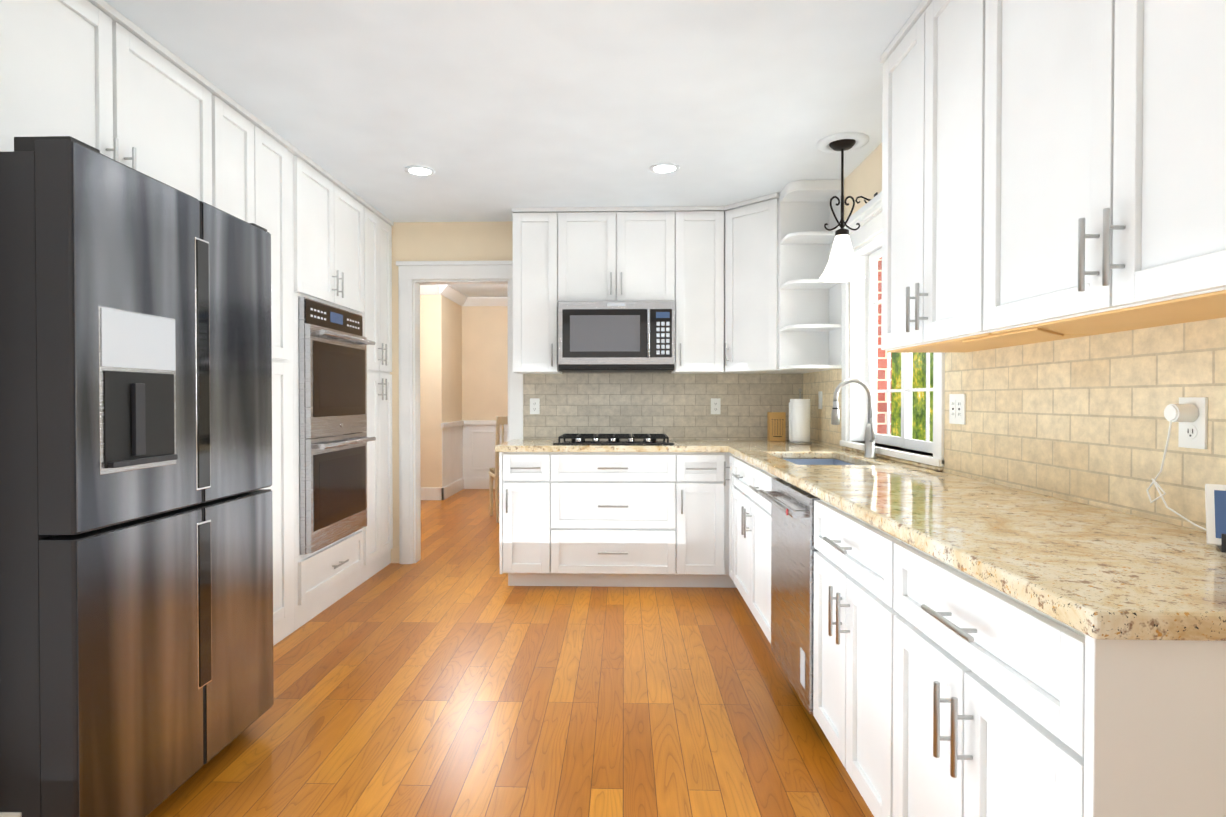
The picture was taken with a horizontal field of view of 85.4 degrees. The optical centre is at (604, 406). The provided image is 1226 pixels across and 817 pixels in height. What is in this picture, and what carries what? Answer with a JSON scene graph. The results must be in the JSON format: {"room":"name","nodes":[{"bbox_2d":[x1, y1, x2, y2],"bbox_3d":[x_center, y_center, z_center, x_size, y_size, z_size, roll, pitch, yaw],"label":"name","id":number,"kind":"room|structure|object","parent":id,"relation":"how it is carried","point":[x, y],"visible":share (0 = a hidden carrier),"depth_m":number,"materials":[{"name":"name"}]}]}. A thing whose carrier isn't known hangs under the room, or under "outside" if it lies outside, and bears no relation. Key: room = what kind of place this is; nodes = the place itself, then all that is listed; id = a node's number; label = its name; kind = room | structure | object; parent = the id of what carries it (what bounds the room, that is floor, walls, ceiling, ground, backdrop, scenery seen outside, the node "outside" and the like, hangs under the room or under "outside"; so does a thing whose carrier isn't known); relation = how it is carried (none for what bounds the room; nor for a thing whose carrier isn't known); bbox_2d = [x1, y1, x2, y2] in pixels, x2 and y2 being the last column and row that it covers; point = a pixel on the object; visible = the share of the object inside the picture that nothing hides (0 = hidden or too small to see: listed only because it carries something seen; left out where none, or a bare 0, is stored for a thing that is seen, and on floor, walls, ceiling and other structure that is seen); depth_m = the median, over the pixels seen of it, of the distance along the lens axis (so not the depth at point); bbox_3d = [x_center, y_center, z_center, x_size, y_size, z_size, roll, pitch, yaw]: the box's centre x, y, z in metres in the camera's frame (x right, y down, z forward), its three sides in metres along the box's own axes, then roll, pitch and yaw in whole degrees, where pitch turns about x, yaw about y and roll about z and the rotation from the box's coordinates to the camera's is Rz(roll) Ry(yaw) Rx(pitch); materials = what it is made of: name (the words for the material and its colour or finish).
{"room":"kitchen","nodes":[
{"label":"kitchen","id":0,"kind":"room"},
{"bbox_2d":[0,0,135,169],"bbox_3d":[-1.954,-0.992,1.928,0.638,0.640,0.711,0,1,2],"label":"upper cabinet","id":1,"kind":"object","parent":0,"relation":"attached to","point":[104,78],"depth_m":2.04,"materials":[{"name":"white wood"}]},
{"bbox_2d":[136,25,219,208],"bbox_3d":[-1.938,-0.998,2.451,0.638,0.640,0.602,0,1,2],"label":"upper cabinet","id":2,"kind":"object","parent":0,"relation":"attached to","point":[178,109],"depth_m":2.52,"materials":[{"name":"white wood"}]},
{"bbox_2d":[304,154,367,319],"bbox_3d":[-1.896,-0.960,3.892,0.638,0.750,0.900,0,1,2],"label":"upper cabinet","id":3,"kind":"object","parent":0,"relation":"attached to","point":[335,217],"depth_m":3.89,"materials":[{"name":"white wood"}]},
{"bbox_2d":[298,297,375,554],"bbox_3d":[-1.824,0.100,3.902,0.706,1.360,0.780,0,1,2],"label":"double wall oven","id":4,"kind":"object","parent":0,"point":[333,342],"visible":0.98,"depth_m":3.75,"materials":[{"name":"silver metal"}]},
{"bbox_2d":[420,295,507,487],"bbox_3d":[-0.728,-0.167,8.450,5.150,2.560,1.120,0,1,2],"label":"wall","id":5,"kind":"structure","parent":0,"point":[463,362],"depth_m":8.58,"materials":[{"name":"beige paint"}]},
{"bbox_2d":[421,423,444,499],"bbox_3d":[-2.547,0.659,7.936,1.285,0.920,0.039,0,1,2],"label":"trim","id":6,"kind":"structure","parent":5,"relation":"attached to","point":[427,493],"depth_m":7.91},
{"bbox_2d":[420,284,450,295],"bbox_3d":[-2.515,-1.386,7.878,1.350,0.110,0.100,0,1,2],"label":"crown molding","id":7,"kind":"structure","parent":5,"relation":"attached to","point":[445,290],"depth_m":7.86,"materials":[{"name":"white wood"}]},
{"bbox_2d":[445,420,464,498],"bbox_3d":[-1.908,0.653,8.424,0.035,0.920,0.930,0,1,2],"label":"trim","id":8,"kind":"structure","parent":5,"relation":"attached to","point":[454,431],"depth_m":8.49,"materials":[{"name":"white wood"}]},
{"bbox_2d":[444,287,467,305],"bbox_3d":[-1.876,-1.391,8.364,0.100,0.110,0.870,0,1,2],"label":"crown molding","id":9,"kind":"structure","parent":5,"relation":"attached to","point":[452,294],"depth_m":8.47,"materials":[{"name":"white wood"}]},
{"bbox_2d":[465,420,507,488],"bbox_3d":[-0.086,0.648,8.862,3.650,0.920,0.035,0,1,2],"label":"trim","id":10,"kind":"structure","parent":5,"relation":"attached to","point":[468,454],"depth_m":8.91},
{"bbox_2d":[468,297,507,305],"bbox_3d":[-0.087,-1.396,8.807,3.650,0.110,0.100,0,1,2],"label":"crown molding","id":11,"kind":"structure","parent":5,"relation":"attached to","point":[472,301],"depth_m":8.83,"materials":[{"name":"white wood"}]},
{"bbox_2d":[448,284,507,296],"bbox_3d":[-0.768,-1.472,7.076,5.150,0.080,4.239,0,1,2],"label":"ceiling","id":12,"kind":"structure","parent":0,"point":[484,290],"depth_m":8.20,"materials":[{"name":"white paint"}]},
{"bbox_2d":[146,489,873,816],"bbox_3d":[-0.876,1.200,3.407,5.150,0.060,11.640,0,1,2],"label":"floor","id":13,"kind":"structure","parent":0,"point":[450,673],"depth_m":2.58,"materials":[{"name":"brown wood"}]},
{"bbox_2d":[0,136,273,816],"bbox_3d":[-1.696,0.270,2.031,0.952,1.832,0.892,0,1,2],"label":"refrigerator","id":14,"kind":"object","parent":13,"relation":"on","point":[136,593],"visible":1,"depth_m":1.73,"materials":[{"name":"grey metal"}]},
{"bbox_2d":[220,90,307,645],"bbox_3d":[-1.919,-0.076,3.116,0.638,2.500,0.787,0,1,2],"label":"tall cabinet","id":15,"kind":"object","parent":13,"relation":"on","point":[262,173],"depth_m":3.30,"materials":[{"name":"white wood"}]},
{"bbox_2d":[308,524,367,620],"bbox_3d":[-1.896,0.974,3.914,0.638,0.382,0.900,0,1,2],"label":"base cabinet","id":16,"kind":"object","parent":13,"relation":"on","point":[339,567],"depth_m":3.93,"materials":[{"name":"white wood"}]},
{"bbox_2d":[362,203,393,578],"bbox_3d":[-1.876,-0.093,4.588,0.638,2.500,0.585,0,1,2],"label":"tall cabinet","id":17,"kind":"object","parent":13,"relation":"on","point":[378,326],"depth_m":4.60,"materials":[{"name":"white wood"}]},
{"bbox_2d":[489,416,507,522],"bbox_3d":[-0.915,0.613,6.729,0.440,1.044,0.471,0,1,-18],"label":"dining chair","id":18,"kind":"object","parent":13,"relation":"on","point":[494,472],"visible":0.42,"depth_m":6.49,"materials":[{"name":"wood"}]},
{"bbox_2d":[499,452,736,587],"bbox_3d":[0.361,0.721,4.475,2.028,0.874,0.698,0,1,2],"label":"base cabinet","id":19,"kind":"object","parent":13,"relation":"on","point":[629,519],"visible":0.98,"depth_m":4.18,"materials":[{"name":"white wood"}]},
{"bbox_2d":[495,439,722,451],"bbox_3d":[0.041,0.263,4.487,1.440,0.040,0.681,0,1,2],"label":"countertop","id":20,"kind":"structure","parent":19,"relation":"on","point":[514,445],"depth_m":4.17,"materials":[{"name":"beige stone"}]},
{"bbox_2d":[553,434,673,444],"bbox_3d":[0.066,0.220,4.499,0.770,0.045,0.520,0,1,2],"label":"gas cooktop","id":21,"kind":"object","parent":20,"relation":"in","point":[612,439],"visible":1,"depth_m":4.34,"materials":[{"name":"black metal"}]},
{"bbox_2d":[724,454,777,605],"bbox_3d":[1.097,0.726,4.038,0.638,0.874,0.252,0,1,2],"label":"base cabinet","id":22,"kind":"object","parent":13,"relation":"on","point":[749,512],"depth_m":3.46,"materials":[{"name":"white wood"}]},
{"bbox_2d":[719,440,1225,640],"bbox_3d":[1.053,0.273,2.851,0.656,0.058,3.893,0,1,2],"label":"countertop","id":23,"kind":"structure","parent":22,"relation":"on","point":[1095,572],"depth_m":1.38,"materials":[{"name":"beige stone"}]},
{"bbox_2d":[767,412,785,440],"bbox_3d":[1.200,0.141,4.624,0.110,0.200,0.071,0,1,2],"label":"knife block","id":24,"kind":"object","parent":23,"relation":"on","point":[776,426],"visible":1,"depth_m":4.59,"materials":[{"name":"brown wood"}]},
{"bbox_2d":[788,388,811,443],"bbox_3d":[1.288,0.063,4.361,0.150,0.362,0.150,0,1,2],"label":"paper towel holder","id":25,"kind":"object","parent":23,"relation":"on","point":[799,420],"visible":1,"depth_m":4.31,"materials":[{"name":"white paper"}]},
{"bbox_2d":[784,459,853,464],"bbox_3d":[1.072,0.401,3.331,0.396,0.210,0.746,0,1,2],"label":"undermount sink","id":26,"kind":"object","parent":23,"relation":"in","point":[816,462],"visible":0.04,"depth_m":3.69,"materials":[{"name":"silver metal"}]},
{"bbox_2d":[831,378,875,457],"bbox_3d":[1.240,0.058,3.280,0.221,0.396,0.102,0,1,2],"label":"gooseneck faucet","id":27,"kind":"object","parent":23,"relation":"on","point":[870,439],"visible":1,"depth_m":3.29,"materials":[{"name":"silver metal"}]},
{"bbox_2d":[1205,484,1225,552],"bbox_3d":[1.259,0.216,1.257,0.180,0.126,0.070,0,1,37],"label":"smart display","id":28,"kind":"object","parent":23,"relation":"on","point":[1215,501],"visible":1,"depth_m":1.29,"materials":[{"name":"white plastic"}]},
{"bbox_2d":[759,478,819,714],"bbox_3d":[0.996,0.744,2.611,0.660,0.871,0.604,0,1,2],"label":"dishwasher","id":29,"kind":"object","parent":13,"relation":"on","point":[793,549],"visible":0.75,"depth_m":2.52,"materials":[{"name":"grey metal"}]},
{"bbox_2d":[813,499,875,811],"bbox_3d":[1.035,0.750,1.929,0.638,0.874,0.742,0,1,2],"label":"base cabinet","id":30,"kind":"object","parent":13,"relation":"on","point":[845,557],"depth_m":1.96,"materials":[{"name":"white wood"}]},
{"bbox_2d":[872,528,1225,816],"bbox_3d":[1.017,0.757,1.306,0.638,0.874,0.761,0,1,2],"label":"base cabinet","id":31,"kind":"object","parent":13,"relation":"on","point":[941,688],"depth_m":1.11,"materials":[{"name":"white wood"}]},
{"bbox_2d":[104,0,921,221],"bbox_3d":[-0.459,-1.345,1.245,3.910,0.080,7.400,0,1,2],"label":"ceiling","id":32,"kind":"structure","parent":0,"point":[492,110],"depth_m":2.77,"materials":[{"name":"white paint"}]},
{"bbox_2d":[404,165,434,176],"bbox_3d":[-1.036,-1.329,3.738,0.168,0.009,0.181,0,1,2],"label":"recessed light","id":33,"kind":"object","parent":32,"relation":"in","point":[416,170],"depth_m":3.74,"materials":[{"name":"white"}]},
{"bbox_2d":[649,163,679,173],"bbox_3d":[0.337,-1.328,3.698,0.167,0.009,0.163,0,1,2],"label":"recessed light","id":34,"kind":"object","parent":32,"relation":"in","point":[657,168],"depth_m":3.71,"materials":[{"name":"white"}]},
{"bbox_2d":[816,132,868,281],"bbox_3d":[1.198,-0.986,3.341,0.250,0.684,0.250,0,1,2],"label":"pendant light","id":35,"kind":"object","parent":32,"relation":"hanging from","point":[842,265],"visible":0.98,"depth_m":3.31,"materials":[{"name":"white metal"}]},
{"bbox_2d":[390,221,687,562],"bbox_3d":[-0.432,-0.097,4.900,3.750,2.500,0.120,0,1,2],"label":"wall","id":36,"kind":"structure","parent":0,"point":[452,241],"depth_m":4.85,"materials":[{"name":"beige paint"}]},
{"bbox_2d":[396,261,522,563],"bbox_3d":[-1.042,0.048,4.903,0.940,2.210,0.155,0,1,2],"label":"door frame","id":37,"kind":"structure","parent":36,"relation":"attached to","point":[413,276],"depth_m":4.84,"materials":[{"name":"white wood"}]},
{"bbox_2d":[523,372,802,439],"bbox_3d":[0.425,-0.008,4.811,2.028,0.495,0.008,0,1,2],"label":"wall tile","id":38,"kind":"structure","parent":36,"relation":"attached to","point":[673,406],"depth_m":4.81,"materials":[{"name":"tile"}]},
{"bbox_2d":[530,398,539,413],"bbox_3d":[-0.504,-0.001,4.830,0.070,0.115,0.009,0,1,2],"label":"outlet","id":39,"kind":"object","parent":38,"relation":"attached to","point":[535,405],"depth_m":4.83,"materials":[{"name":"white plastic"}]},
{"bbox_2d":[711,398,720,413],"bbox_3d":[0.805,0.000,4.792,0.070,0.115,0.009,0,1,2],"label":"outlet","id":40,"kind":"object","parent":38,"relation":"attached to","point":[715,402],"depth_m":4.79,"materials":[{"name":"white plastic"}]},
{"bbox_2d":[512,193,825,373],"bbox_3d":[0.404,-0.787,4.492,2.052,1.109,0.627,0,1,2],"label":"upper cabinet","id":41,"kind":"object","parent":36,"relation":"attached to","point":[712,272],"visible":0.9,"depth_m":4.47,"materials":[{"name":"white wood"}]},
{"bbox_2d":[558,301,674,372],"bbox_3d":[0.086,-0.471,4.580,0.775,0.460,0.473,0,1,2],"label":"over-the-range microwave","id":42,"kind":"object","parent":41,"relation":"attached to","point":[616,336],"visible":1,"depth_m":4.40,"materials":[{"name":"silver metal"}]},
{"bbox_2d":[819,143,1205,531],"bbox_3d":[1.417,-0.055,1.264,0.160,2.500,7.280,0,1,2],"label":"wall","id":43,"kind":"structure","parent":0,"point":[864,178],"depth_m":3.64,"materials":[{"name":"beige paint"}]},
{"bbox_2d":[779,180,841,369],"bbox_3d":[1.258,-0.781,4.044,0.318,1.109,0.255,0,1,2],"label":"open corner shelf","id":44,"kind":"object","parent":43,"relation":"attached to","point":[810,320],"visible":0.88,"depth_m":4.15,"materials":[{"name":"white wood"}]},
{"bbox_2d":[855,192,877,203],"bbox_3d":[1.345,-1.055,3.416,0.106,0.080,0.040,0,1,2],"label":"hook","id":45,"kind":"object","parent":43,"relation":"attached to","point":[875,194],"visible":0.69,"depth_m":3.41,"materials":[{"name":"black metal"}]},
{"bbox_2d":[833,191,944,466],"bbox_3d":[1.421,-0.396,3.269,0.190,1.265,1.286,0,1,2],"label":"window","id":46,"kind":"structure","parent":43,"relation":"in","point":[858,358],"depth_m":3.63,"materials":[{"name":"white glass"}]},
{"bbox_2d":[880,0,1054,352],"bbox_3d":[1.198,-0.760,2.119,0.323,1.109,0.774,0,1,2],"label":"upper cabinet","id":47,"kind":"object","parent":43,"relation":"attached to","point":[923,91],"depth_m":2.16,"materials":[{"name":"white wood"}]},
{"bbox_2d":[803,317,1225,530],"bbox_3d":[1.371,0.017,2.578,0.008,0.495,4.401,0,1,2],"label":"wall tile","id":48,"kind":"structure","parent":43,"relation":"attached to","point":[1083,420],"depth_m":1.83,"materials":[{"name":"tile"}]},
{"bbox_2d":[949,394,965,424],"bbox_3d":[1.331,0.010,2.442,0.063,0.109,0.118,0,1,2],"label":"electrical outlets","id":49,"kind":"object","parent":48,"relation":"attached to","point":[957,402],"depth_m":2.55,"materials":[{"name":"white plastic"}]},
{"bbox_2d":[1146,397,1207,530],"bbox_3d":[1.303,0.121,1.477,0.063,0.281,0.161,0,1,2],"label":"electrical outlets","id":50,"kind":"object","parent":48,"relation":"attached to","point":[1189,415],"depth_m":1.49,"materials":[{"name":"white plastic"}]},
{"bbox_2d":[960,0,1225,339],"bbox_3d":[1.176,-0.751,1.352,0.323,1.109,1.016,0,1,2],"label":"upper cabinet","id":51,"kind":"object","parent":43,"relation":"attached to","point":[1053,170],"depth_m":1.41,"materials":[{"name":"white wood"}]},
{"label":"outside","id":52,"kind":"structure","parent":0,"visible":0},
{"bbox_2d":[877,257,932,441],"bbox_3d":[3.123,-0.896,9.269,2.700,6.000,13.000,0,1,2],"label":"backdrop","id":53,"kind":"structure","parent":52,"point":[918,408],"depth_m":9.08,"materials":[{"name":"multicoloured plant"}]}
]}

